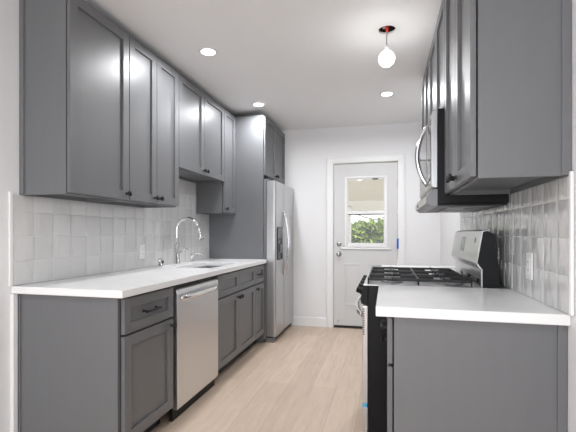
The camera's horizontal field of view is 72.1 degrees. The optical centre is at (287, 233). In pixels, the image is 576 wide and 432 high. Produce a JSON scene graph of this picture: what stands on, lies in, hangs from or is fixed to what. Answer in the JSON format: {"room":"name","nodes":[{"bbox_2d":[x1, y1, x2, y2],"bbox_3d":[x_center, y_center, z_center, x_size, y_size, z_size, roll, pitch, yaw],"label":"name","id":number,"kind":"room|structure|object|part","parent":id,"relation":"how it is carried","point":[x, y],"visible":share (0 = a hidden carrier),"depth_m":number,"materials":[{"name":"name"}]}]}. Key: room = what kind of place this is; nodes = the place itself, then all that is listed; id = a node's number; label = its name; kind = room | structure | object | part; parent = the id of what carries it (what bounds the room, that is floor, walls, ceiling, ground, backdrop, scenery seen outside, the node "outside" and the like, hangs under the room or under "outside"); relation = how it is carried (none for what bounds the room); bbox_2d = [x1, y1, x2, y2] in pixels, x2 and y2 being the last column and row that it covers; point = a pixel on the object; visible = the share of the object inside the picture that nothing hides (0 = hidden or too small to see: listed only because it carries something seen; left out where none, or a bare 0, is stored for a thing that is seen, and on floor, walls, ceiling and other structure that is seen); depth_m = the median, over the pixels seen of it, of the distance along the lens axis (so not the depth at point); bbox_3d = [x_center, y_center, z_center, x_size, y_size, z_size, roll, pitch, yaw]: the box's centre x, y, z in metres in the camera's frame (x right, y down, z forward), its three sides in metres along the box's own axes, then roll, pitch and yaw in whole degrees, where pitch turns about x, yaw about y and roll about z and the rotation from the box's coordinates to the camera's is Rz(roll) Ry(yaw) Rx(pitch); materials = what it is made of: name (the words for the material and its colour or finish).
{"room":"kitchen","nodes":[
{"label":"kitchen","id":0,"kind":"room"},
{"bbox_2d":[0,0,208,431],"bbox_3d":[-1.637,-0.117,1.615,0.120,2.585,7.784,0,0,14],"label":"wall","id":1,"kind":"structure","parent":0,"point":[9,9],"depth_m":2.06,"materials":[{"name":"paint"}]},
{"bbox_2d":[10,293,17,431],"bbox_3d":[-1.446,0.747,2.088,0.022,0.858,0.026,0,0,14],"label":"trim","id":2,"kind":"structure","parent":1,"relation":"attached to","point":[13,297],"depth_m":2.08,"materials":[{"name":"white paint"}]},
{"bbox_2d":[19,0,131,201],"bbox_3d":[-1.214,-0.742,2.326,0.355,1.069,0.498,0,0,14],"label":"upper cabinet","id":3,"kind":"object","parent":1,"relation":"attached to","point":[74,59],"visible":1,"depth_m":2.13,"materials":[{"name":"grey paint"}]},
{"bbox_3d":[-1.245,-0.238,2.337,0.262,0.018,0.455,0,0,14],"label":"panel","id":4,"kind":"part","parent":3,"relation":"part of","materials":[{"name":"grey paint"}]},
{"bbox_3d":[-1.084,-0.744,2.297,0.020,1.057,0.487,0,0,14],"label":"door","id":5,"kind":"part","parent":3,"relation":"part of","materials":[{"name":"grey paint"}]},
{"bbox_2d":[8,179,208,285],"bbox_3d":[-1.167,-0.120,3.230,0.012,0.795,2.401,0,0,14],"label":"tile backsplash","id":6,"kind":"structure","parent":1,"relation":"attached to","point":[49,239],"depth_m":2.63,"materials":[{"name":"tile"}]},
{"bbox_3d":[-1.454,0.029,2.074,0.012,0.496,0.019,0,0,14],"label":"edge trim","id":7,"kind":"part","parent":6,"relation":"part of","materials":[{"name":"white paint"}]},
{"bbox_2d":[139,244,144,258],"bbox_3d":[-1.170,0.146,3.177,0.009,0.116,0.072,0,0,14],"label":"wall outlet","id":8,"kind":"object","parent":6,"relation":"attached to","point":[141,246],"visible":1,"depth_m":3.17,"materials":[{"name":"white plastic"}]},
{"bbox_2d":[91,35,178,207],"bbox_3d":[-1.078,-0.742,2.871,0.355,1.069,0.621,0,0,14],"label":"upper cabinet","id":9,"kind":"object","parent":1,"relation":"attached to","point":[153,84],"visible":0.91,"depth_m":2.79,"materials":[{"name":"grey paint"}]},
{"bbox_3d":[-1.110,-0.238,2.879,0.262,0.018,0.585,0,0,14],"label":"panel","id":10,"kind":"part","parent":9,"relation":"part of","materials":[{"name":"grey paint"}]},
{"bbox_3d":[-0.987,-0.744,2.688,0.020,1.057,0.306,0,0,14],"label":"door","id":11,"kind":"part","parent":9,"relation":"part of","materials":[{"name":"grey paint"}]},
{"bbox_3d":[-0.912,-0.744,2.990,0.020,1.057,0.306,0,0,14],"label":"door","id":12,"kind":"part","parent":9,"relation":"part of","materials":[{"name":"grey paint"}]},
{"bbox_2d":[179,74,223,182],"bbox_3d":[-0.893,-0.897,3.614,0.355,0.757,0.907,0,0,14],"label":"upper cabinet","id":13,"kind":"object","parent":1,"relation":"attached to","point":[201,118],"visible":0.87,"depth_m":3.52,"materials":[{"name":"grey paint"}]},
{"bbox_3d":[-0.819,-0.899,3.362,0.020,0.745,0.450,0,0,14],"label":"door","id":14,"kind":"part","parent":13,"relation":"part of","materials":[{"name":"grey paint"}]},
{"bbox_3d":[-0.925,-0.550,3.622,0.262,0.018,0.871,0,0,14],"label":"panel","id":15,"kind":"part","parent":13,"relation":"part of","materials":[{"name":"grey paint"}]},
{"bbox_3d":[-0.709,-0.899,3.802,0.020,0.745,0.450,0,0,14],"label":"door","id":16,"kind":"part","parent":13,"relation":"part of","materials":[{"name":"grey paint"}]},
{"bbox_2d":[196,108,235,214],"bbox_3d":[-0.746,-0.742,4.203,0.355,1.069,0.303,0,0,14],"label":"upper cabinet","id":17,"kind":"object","parent":1,"relation":"attached to","point":[211,198],"visible":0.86,"depth_m":4.09,"materials":[{"name":"grey paint"}]},
{"bbox_3d":[-0.618,-0.744,4.171,0.020,1.057,0.299,0,0,14],"label":"door","id":18,"kind":"part","parent":17,"relation":"part of","materials":[{"name":"grey paint"}]},
{"bbox_2d":[264,116,284,183],"bbox_3d":[-0.441,-0.950,4.749,0.684,0.652,0.847,0,0,14],"label":"upper cabinet","id":19,"kind":"object","parent":1,"relation":"attached to","point":[274,138],"visible":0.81,"depth_m":4.62,"materials":[{"name":"grey paint"}]},
{"bbox_3d":[-0.204,-0.952,4.471,0.020,0.640,0.420,0,0,14],"label":"door","id":20,"kind":"part","parent":19,"relation":"part of","materials":[{"name":"grey paint"}]},
{"bbox_3d":[-0.102,-0.952,4.882,0.020,0.640,0.420,0,0,14],"label":"door","id":21,"kind":"part","parent":19,"relation":"part of","materials":[{"name":"grey paint"}]},
{"bbox_2d":[150,325,362,431],"bbox_3d":[-0.351,1.216,1.295,2.771,0.080,7.784,0,0,14],"label":"floor","id":22,"kind":"structure","parent":0,"point":[310,379],"depth_m":2.94,"materials":[{"name":"brown wood"}]},
{"bbox_2d":[18,287,176,431],"bbox_3d":[-1.060,0.747,2.265,0.682,0.859,0.497,0,0,14],"label":"base cabinet","id":23,"kind":"object","parent":22,"relation":"on","point":[86,364],"visible":0.95,"depth_m":2.05,"materials":[{"name":"grey paint"}]},
{"bbox_3d":[-1.145,0.747,2.047,0.622,0.859,0.019,0,0,14],"label":"panel","id":24,"kind":"part","parent":23,"relation":"part of","materials":[{"name":"grey paint"}]},
{"bbox_3d":[-0.770,0.419,2.206,0.020,0.178,0.467,0,0,14],"label":"drawer","id":25,"kind":"part","parent":23,"relation":"part of","materials":[{"name":"grey paint"}]},
{"bbox_3d":[-0.770,0.793,2.206,0.020,0.546,0.467,0,0,14],"label":"door","id":26,"kind":"part","parent":23,"relation":"part of","materials":[{"name":"grey paint"}]},
{"bbox_3d":[-0.751,0.421,2.201,0.042,0.018,0.146,0,0,14],"label":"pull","id":27,"kind":"part","parent":23,"relation":"part of","materials":[{"name":"black metal"}]},
{"bbox_2d":[169,276,217,421],"bbox_3d":[-0.884,0.751,2.816,0.661,0.850,0.646,0,0,14],"label":"dishwasher","id":28,"kind":"object","parent":22,"relation":"on","point":[195,303],"visible":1,"depth_m":2.67,"materials":[{"name":"silver metal"}]},
{"bbox_3d":[-0.659,1.131,2.773,0.025,0.089,0.620,0,0,14],"label":"kick plate","id":29,"kind":"part","parent":28,"relation":"part of","materials":[{"name":"black metal"}]},
{"bbox_3d":[-0.595,0.406,2.739,0.062,0.039,0.542,0,0,14],"label":"handle","id":30,"kind":"part","parent":28,"relation":"part of","materials":[{"name":"silver metal"}]},
{"bbox_2d":[201,266,254,373],"bbox_3d":[-0.732,0.747,3.582,0.682,0.859,0.906,0,0,14],"label":"base cabinet","id":31,"kind":"object","parent":22,"relation":"on","point":[236,290],"visible":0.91,"depth_m":3.45,"materials":[{"name":"grey paint"}]},
{"bbox_2d":[11,259,266,297],"bbox_3d":[-0.843,0.297,3.158,0.674,0.038,2.384,0,0,14],"label":"countertop","id":32,"kind":"structure","parent":31,"relation":"on","point":[125,283],"depth_m":2.39,"materials":[{"name":"white stone"}]},
{"bbox_2d":[157,258,163,266],"bbox_3d":[-1.077,0.244,3.334,0.052,0.068,0.052,0,0,14],"label":"air gap cap","id":33,"kind":"object","parent":32,"relation":"on","point":[160,260],"visible":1,"depth_m":3.32,"materials":[{"name":"silver metal"}]},
{"bbox_2d":[174,217,203,264],"bbox_3d":[-0.888,0.065,3.550,0.281,0.427,0.090,0,0,14],"label":"faucet","id":34,"kind":"object","parent":32,"relation":"on","point":[177,251],"visible":1,"depth_m":3.54,"materials":[{"name":"silver metal"}]},
{"bbox_2d":[189,253,202,261],"bbox_3d":[-0.903,0.234,3.888,0.131,0.088,0.046,0,0,-22],"label":"soap dispenser","id":35,"kind":"object","parent":32,"relation":"on","point":[191,255],"visible":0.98,"depth_m":3.86,"materials":[{"name":"silver metal"}]},
{"bbox_2d":[196,266,219,267],"bbox_3d":[-0.710,0.416,3.521,0.358,0.199,0.638,0,0,14],"label":"sink","id":36,"kind":"object","parent":32,"relation":"in","point":[202,266],"visible":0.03,"depth_m":3.85,"materials":[{"name":"silver metal"}]},
{"bbox_3d":[-0.500,0.419,3.291,0.020,0.178,0.449,0,0,14],"label":"false drawer","id":37,"kind":"part","parent":31,"relation":"part of","materials":[{"name":"grey paint"}]},
{"bbox_3d":[-0.500,0.793,3.291,0.020,0.546,0.449,0,0,14],"label":"door","id":38,"kind":"part","parent":31,"relation":"part of","materials":[{"name":"grey paint"}]},
{"bbox_3d":[-0.390,0.419,3.730,0.020,0.178,0.449,0,0,14],"label":"false drawer","id":39,"kind":"part","parent":31,"relation":"part of","materials":[{"name":"grey paint"}]},
{"bbox_3d":[-0.390,0.793,3.730,0.020,0.546,0.449,0,0,14],"label":"door","id":40,"kind":"part","parent":31,"relation":"part of","materials":[{"name":"grey paint"}]},
{"bbox_2d":[209,115,263,342],"bbox_3d":[-0.571,-0.050,4.331,0.633,2.452,0.020,0,0,14],"label":"end panel","id":41,"kind":"object","parent":22,"relation":"on","point":[240,235],"visible":0.56,"depth_m":4.29,"materials":[{"name":"grey paint"}]},
{"bbox_2d":[246,264,263,350],"bbox_3d":[-0.587,0.747,4.166,0.682,0.859,0.294,0,0,14],"label":"base cabinet","id":42,"kind":"object","parent":22,"relation":"on","point":[259,269],"visible":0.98,"depth_m":4.09,"materials":[{"name":"grey paint"}]},
{"bbox_3d":[-0.300,0.419,4.095,0.020,0.178,0.290,0,0,14],"label":"drawer","id":43,"kind":"part","parent":42,"relation":"part of","materials":[{"name":"grey paint"}]},
{"bbox_3d":[-0.300,0.793,4.095,0.020,0.546,0.290,0,0,14],"label":"door","id":44,"kind":"part","parent":42,"relation":"part of","materials":[{"name":"grey paint"}]},
{"bbox_2d":[264,179,292,342],"bbox_3d":[-0.347,0.292,4.729,0.799,1.768,0.840,0,0,14],"label":"refrigerator","id":45,"kind":"object","parent":22,"relation":"on","point":[278,197],"visible":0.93,"depth_m":4.32,"materials":[{"name":"silver metal"}]},
{"bbox_3d":[-0.139,0.271,4.423,0.103,1.680,0.346,0,0,14],"label":"door","id":46,"kind":"part","parent":45,"relation":"part of","materials":[{"name":"silver metal"}]},
{"bbox_3d":[-0.086,-0.002,4.396,0.004,0.105,0.190,0,0,14],"label":"control panel","id":47,"kind":"part","parent":45,"relation":"part of","materials":[{"name":"grey plastic"}]},
{"bbox_3d":[-0.024,0.106,4.540,0.081,0.730,0.024,0,0,14],"label":"handle","id":48,"kind":"part","parent":45,"relation":"part of","materials":[{"name":"silver metal"}]},
{"bbox_3d":[-0.037,0.271,4.834,0.103,1.680,0.486,0,0,14],"label":"door","id":49,"kind":"part","parent":45,"relation":"part of","materials":[{"name":"silver metal"}]},
{"bbox_3d":[-0.007,0.106,4.608,0.081,0.730,0.024,0,0,14],"label":"handle","id":50,"kind":"part","parent":45,"relation":"part of","materials":[{"name":"silver metal"}]},
{"bbox_2d":[355,230,499,431],"bbox_3d":[0.821,0.578,2.486,0.778,1.196,0.810,0,0,14],"label":"gas range","id":51,"kind":"object","parent":22,"relation":"on","point":[474,252],"visible":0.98,"depth_m":2.16,"materials":[{"name":"black metal"}]},
{"bbox_3d":[0.481,0.445,2.571,0.079,0.041,0.764,0,0,14],"label":"handle","id":52,"kind":"part","parent":51,"relation":"part of","materials":[{"name":"silver metal"}]},
{"bbox_3d":[0.411,0.326,2.259,0.046,0.050,0.048,0,0,14],"label":"knob","id":53,"kind":"part","parent":51,"relation":"part of","materials":[{"name":"black plastic"}]},
{"bbox_3d":[0.515,0.339,2.562,0.041,0.104,0.810,0,0,14],"label":"control panel","id":54,"kind":"part","parent":51,"relation":"part of","materials":[{"name":"black metal"}]},
{"bbox_3d":[0.521,0.669,2.561,0.029,0.543,0.804,0,0,14],"label":"oven door","id":55,"kind":"part","parent":51,"relation":"part of","materials":[{"name":"silver metal"}]},
{"bbox_3d":[0.522,1.038,2.561,0.027,0.167,0.804,0,0,14],"label":"drawer","id":56,"kind":"part","parent":51,"relation":"part of","materials":[{"name":"silver metal"}]},
{"bbox_3d":[0.599,0.271,2.283,0.124,0.016,0.124,0,0,14],"label":"burner","id":57,"kind":"part","parent":51,"relation":"part of","materials":[{"name":"silver metal"}]},
{"bbox_2d":[363,271,481,288],"bbox_3d":[0.813,0.289,2.488,0.624,0.021,0.810,0,0,14],"label":"cooktop","id":58,"kind":"object","parent":51,"relation":"in","point":[368,284],"depth_m":2.17,"materials":[{"name":"black metal"}]},
{"bbox_3d":[0.919,0.271,2.203,0.104,0.016,0.104,0,0,14],"label":"burner","id":59,"kind":"part","parent":51,"relation":"part of","materials":[{"name":"silver metal"}]},
{"bbox_2d":[380,317,566,431],"bbox_3d":[0.733,0.747,1.748,0.642,0.859,0.614,0,0,14],"label":"base cabinet","id":60,"kind":"object","parent":22,"relation":"on","point":[443,375],"visible":0.85,"depth_m":1.45,"materials":[{"name":"grey paint"}]},
{"bbox_3d":[0.449,0.421,1.832,0.042,0.018,0.146,0,0,14],"label":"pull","id":61,"kind":"part","parent":60,"relation":"part of","materials":[{"name":"black metal"}]},
{"bbox_3d":[0.468,0.419,1.827,0.020,0.178,0.584,0,0,14],"label":"drawer","id":62,"kind":"part","parent":60,"relation":"part of","materials":[{"name":"grey paint"}]},
{"bbox_3d":[0.468,0.793,1.827,0.020,0.546,0.584,0,0,14],"label":"door","id":63,"kind":"part","parent":60,"relation":"part of","materials":[{"name":"grey paint"}]},
{"bbox_2d":[376,285,570,325],"bbox_3d":[0.729,0.297,1.745,0.651,0.038,0.653,0,0,14],"label":"countertop","id":64,"kind":"structure","parent":60,"relation":"on","point":[423,302],"depth_m":1.53,"materials":[{"name":"white stone"}]},
{"bbox_3d":[1.079,0.747,3.137,0.642,0.859,0.540,0,0,14],"label":"base cabinet","id":65,"kind":"object","parent":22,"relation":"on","visible":0},
{"bbox_2d":[382,265,454,270],"bbox_3d":[1.076,0.297,3.140,0.651,0.038,0.566,0,0,14],"label":"countertop","id":66,"kind":"structure","parent":65,"relation":"on","point":[450,267],"depth_m":3.33,"materials":[{"name":"white stone"}]},
{"bbox_2d":[85,0,441,130],"bbox_3d":[-0.351,-1.335,1.295,2.771,0.012,7.784,0,0,14],"label":"ceiling","id":67,"kind":"structure","parent":0,"point":[312,64],"depth_m":2.89,"materials":[{"name":"paint"}]},
{"bbox_2d":[199,47,217,55],"bbox_3d":[-0.582,-1.323,2.886,0.136,0.009,0.136,0,0,14],"label":"recessed light","id":68,"kind":"object","parent":67,"relation":"in","point":[207,51],"visible":1,"depth_m":2.87,"materials":[{"name":"white plastic"}]},
{"bbox_2d":[252,102,264,106],"bbox_3d":[-0.302,-1.323,4.063,0.136,0.009,0.136,0,0,14],"label":"recessed light","id":69,"kind":"object","parent":67,"relation":"in","point":[257,104],"visible":1,"depth_m":4.05,"materials":[{"name":"white plastic"}]},
{"bbox_2d":[379,26,394,66],"bbox_3d":[0.646,-1.262,2.584,0.124,0.344,0.124,0,0,14],"label":"hanging bulb","id":70,"kind":"object","parent":67,"relation":"hanging from","point":[387,57],"visible":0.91,"depth_m":2.56,"materials":[{"name":"white glass"}]},
{"bbox_3d":[0.645,-1.143,2.585,0.104,0.107,0.104,0,0,14],"label":"bulb","id":71,"kind":"part","parent":70,"relation":"part of","materials":[{"name":"white glass"}]},
{"bbox_2d":[380,91,393,96],"bbox_3d":[0.940,-1.323,3.754,0.136,0.009,0.136,0,0,14],"label":"recessed light","id":72,"kind":"object","parent":67,"relation":"in","point":[385,93],"visible":1,"depth_m":3.73,"materials":[{"name":"white plastic"}]},
{"bbox_2d":[282,122,439,317],"bbox_3d":[0.575,-0.117,5.014,2.531,2.585,0.120,0,0,14],"label":"wall","id":73,"kind":"structure","parent":0,"point":[306,150],"depth_m":4.99,"materials":[{"name":"paint"}]},
{"bbox_2d":[292,316,325,326],"bbox_3d":[0.257,1.117,5.024,0.471,0.118,0.014,0,0,14],"label":"baseboard","id":74,"kind":"structure","parent":73,"relation":"attached to","point":[297,320],"depth_m":5.01,"materials":[{"name":"white paint"}]},
{"bbox_2d":[334,326,362,328],"bbox_3d":[0.960,1.171,4.918,0.772,0.010,0.120,0,0,14],"label":"threshold","id":75,"kind":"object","parent":73,"relation":"attached to","point":[334,326],"depth_m":4.91,"materials":[{"name":"silver metal"}]},
{"bbox_2d":[326,153,404,327],"bbox_3d":[0.957,0.111,4.906,0.944,2.131,0.144,0,0,14],"label":"trim","id":76,"kind":"structure","parent":73,"relation":"attached to","point":[385,158],"depth_m":4.93,"materials":[{"name":"white paint"}]},
{"bbox_2d":[334,162,397,327],"bbox_3d":[0.949,0.151,4.856,0.774,2.025,0.110,0,0,14],"label":"door","id":77,"kind":"structure","parent":73,"relation":"in","point":[352,261],"depth_m":4.90,"materials":[{"name":"white paint"}]},
{"bbox_3d":[0.794,0.636,4.906,0.200,0.520,0.007,0,0,14],"label":"raised panel","id":78,"kind":"part","parent":77,"relation":"part of","materials":[{"name":"white paint"}]},
{"bbox_3d":[0.954,-0.266,4.862,0.517,0.873,0.016,0,0,14],"label":"glazing frame","id":79,"kind":"part","parent":77,"relation":"part of","materials":[{"name":"white paint"}]},
{"bbox_3d":[0.959,-0.269,4.882,0.455,0.822,0.034,0,0,14],"label":"sash","id":80,"kind":"part","parent":77,"relation":"part of","materials":[{"name":"white paint"}]},
{"bbox_3d":[1.095,0.636,4.831,0.200,0.520,0.007,0,0,14],"label":"raised panel","id":81,"kind":"part","parent":77,"relation":"part of","materials":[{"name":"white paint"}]},
{"bbox_2d":[348,177,384,211],"bbox_3d":[1.387,-0.784,6.607,4.700,0.720,3.346,0,0,14],"label":"awning","id":82,"kind":"object","parent":73,"relation":"attached to","point":[363,195],"visible":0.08,"depth_m":7.12,"materials":[{"name":"white paint"}]},
{"bbox_2d":[440,0,575,431],"bbox_3d":[0.935,-0.117,0.975,0.120,2.585,7.784,0,0,14],"label":"wall","id":83,"kind":"structure","parent":0,"point":[449,222],"depth_m":1.34,"materials":[{"name":"paint"}]},
{"bbox_2d":[422,57,428,129],"bbox_3d":[1.212,-0.737,3.074,0.352,1.078,0.619,0,0,14],"label":"upper cabinet","id":84,"kind":"object","parent":83,"relation":"attached to","point":[425,84],"visible":0.19,"depth_m":3.06,"materials":[{"name":"grey paint"}]},
{"bbox_3d":[1.123,-0.739,3.255,0.020,1.066,0.306,0,0,14],"label":"door","id":85,"kind":"part","parent":84,"relation":"part of","materials":[{"name":"grey paint"}]},
{"bbox_3d":[1.048,-0.739,2.955,0.020,1.066,0.306,0,0,14],"label":"door","id":86,"kind":"part","parent":84,"relation":"part of","materials":[{"name":"grey paint"}]},
{"bbox_2d":[429,0,444,118],"bbox_3d":[1.045,-0.969,2.400,0.352,0.614,0.762,0,0,14],"label":"upper cabinet","id":87,"kind":"object","parent":83,"relation":"attached to","point":[437,50],"visible":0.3,"depth_m":2.37,"materials":[{"name":"grey paint"}]},
{"bbox_3d":[0.964,-0.971,2.616,0.020,0.602,0.377,0,0,14],"label":"door","id":88,"kind":"part","parent":87,"relation":"part of","materials":[{"name":"grey paint"}]},
{"bbox_3d":[0.872,-0.971,2.247,0.020,0.602,0.377,0,0,14],"label":"door","id":89,"kind":"part","parent":87,"relation":"part of","materials":[{"name":"grey paint"}]},
{"bbox_2d":[415,108,508,212],"bbox_3d":[0.990,-0.399,2.413,0.440,0.515,0.752,0,0,14],"label":"microwave","id":90,"kind":"object","parent":87,"relation":"attached to","point":[430,146],"visible":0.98,"depth_m":2.08,"materials":[{"name":"silver metal"}]},
{"bbox_3d":[0.770,-0.442,2.271,0.081,0.353,0.028,0,0,14],"label":"handle","id":91,"kind":"part","parent":90,"relation":"part of","materials":[{"name":"silver metal"}]},
{"bbox_2d":[417,189,437,212],"bbox_3d":[0.850,-0.190,2.448,0.057,0.092,0.744,0,0,14],"label":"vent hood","id":92,"kind":"object","parent":90,"relation":"attached to","point":[428,202],"depth_m":2.16,"materials":[{"name":"silver metal"}]},
{"bbox_3d":[0.861,-0.444,2.446,0.031,0.404,0.748,0,0,14],"label":"door","id":93,"kind":"part","parent":90,"relation":"part of","materials":[{"name":"silver metal"}]},
{"bbox_3d":[0.776,-0.449,2.172,0.002,0.330,0.120,0,0,14],"label":"control panel","id":94,"kind":"part","parent":90,"relation":"part of","materials":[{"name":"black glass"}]},
{"bbox_3d":[1.038,-0.152,2.401,0.329,0.012,0.744,0,0,14],"label":"underside panel","id":95,"kind":"part","parent":90,"relation":"part of","materials":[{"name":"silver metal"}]},
{"bbox_2d":[445,0,571,194],"bbox_3d":[0.872,-0.737,1.705,0.352,1.078,0.661,0,0,14],"label":"upper cabinet","id":96,"kind":"object","parent":83,"relation":"attached to","point":[508,63],"visible":0.98,"depth_m":1.40,"materials":[{"name":"grey paint"}]},
{"bbox_3d":[0.712,-0.243,1.718,0.035,0.034,0.035,0,0,14],"label":"knob","id":97,"kind":"part","parent":96,"relation":"part of","materials":[{"name":"black metal"}]},
{"bbox_3d":[0.785,-0.739,1.899,0.020,1.066,0.323,0,0,14],"label":"door","id":98,"kind":"part","parent":96,"relation":"part of","materials":[{"name":"grey paint"}]},
{"bbox_3d":[0.706,-0.739,1.582,0.020,1.066,0.323,0,0,14],"label":"door","id":99,"kind":"part","parent":96,"relation":"part of","materials":[{"name":"grey paint"}]},
{"bbox_3d":[0.905,-0.229,1.701,0.260,0.018,0.618,0,0,14],"label":"panel","id":100,"kind":"part","parent":96,"relation":"part of","materials":[{"name":"grey paint"}]},
{"bbox_2d":[460,171,573,315],"bbox_3d":[1.204,-0.024,2.329,0.012,0.601,2.069,0,0,14],"label":"tile backsplash","id":101,"kind":"structure","parent":83,"relation":"attached to","point":[538,220],"depth_m":1.61,"materials":[{"name":"tile"}]},
{"bbox_2d":[526,252,532,279],"bbox_3d":[1.039,0.141,1.704,0.009,0.116,0.072,0,0,14],"label":"wall outlet","id":102,"kind":"object","parent":101,"relation":"attached to","point":[529,256],"visible":1,"depth_m":1.69,"materials":[{"name":"white plastic"}]},
{"bbox_2d":[527,258,529,273],"bbox_3d":[1.036,0.141,1.705,0.002,0.068,0.034,0,0,14],"label":"socket","id":103,"kind":"object","parent":102,"relation":"attached to","point":[528,259],"depth_m":1.70,"materials":[{"name":"white plastic"}]},
{"bbox_3d":[0.956,0.034,1.334,0.012,0.487,0.018,0,0,14],"label":"edge trim","id":104,"kind":"part","parent":101,"relation":"part of","materials":[{"name":"white paint"}]},
{"label":"outside","id":105,"kind":"structure","parent":0,"visible":0},
{"bbox_3d":[2.059,1.436,10.341,13.000,0.080,10.936,0,0,14],"label":"ground","id":106,"kind":"structure","parent":105,"visible":0},
{"bbox_2d":[348,207,350,242],"bbox_3d":[1.210,0.436,7.943,0.170,1.920,0.220,0,0,14],"label":"porch post","id":107,"kind":"object","parent":106,"relation":"on","point":[349,208],"visible":0.12,"depth_m":7.88,"materials":[{"name":"white paint"}]},
{"bbox_2d":[351,216,383,242],"bbox_3d":[1.970,0.430,9.993,3.780,1.935,1.430,0,0,14],"label":"hedge","id":108,"kind":"object","parent":106,"relation":"on","point":[371,231],"visible":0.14,"depth_m":9.60,"materials":[{"name":"green plant"}]}
]}

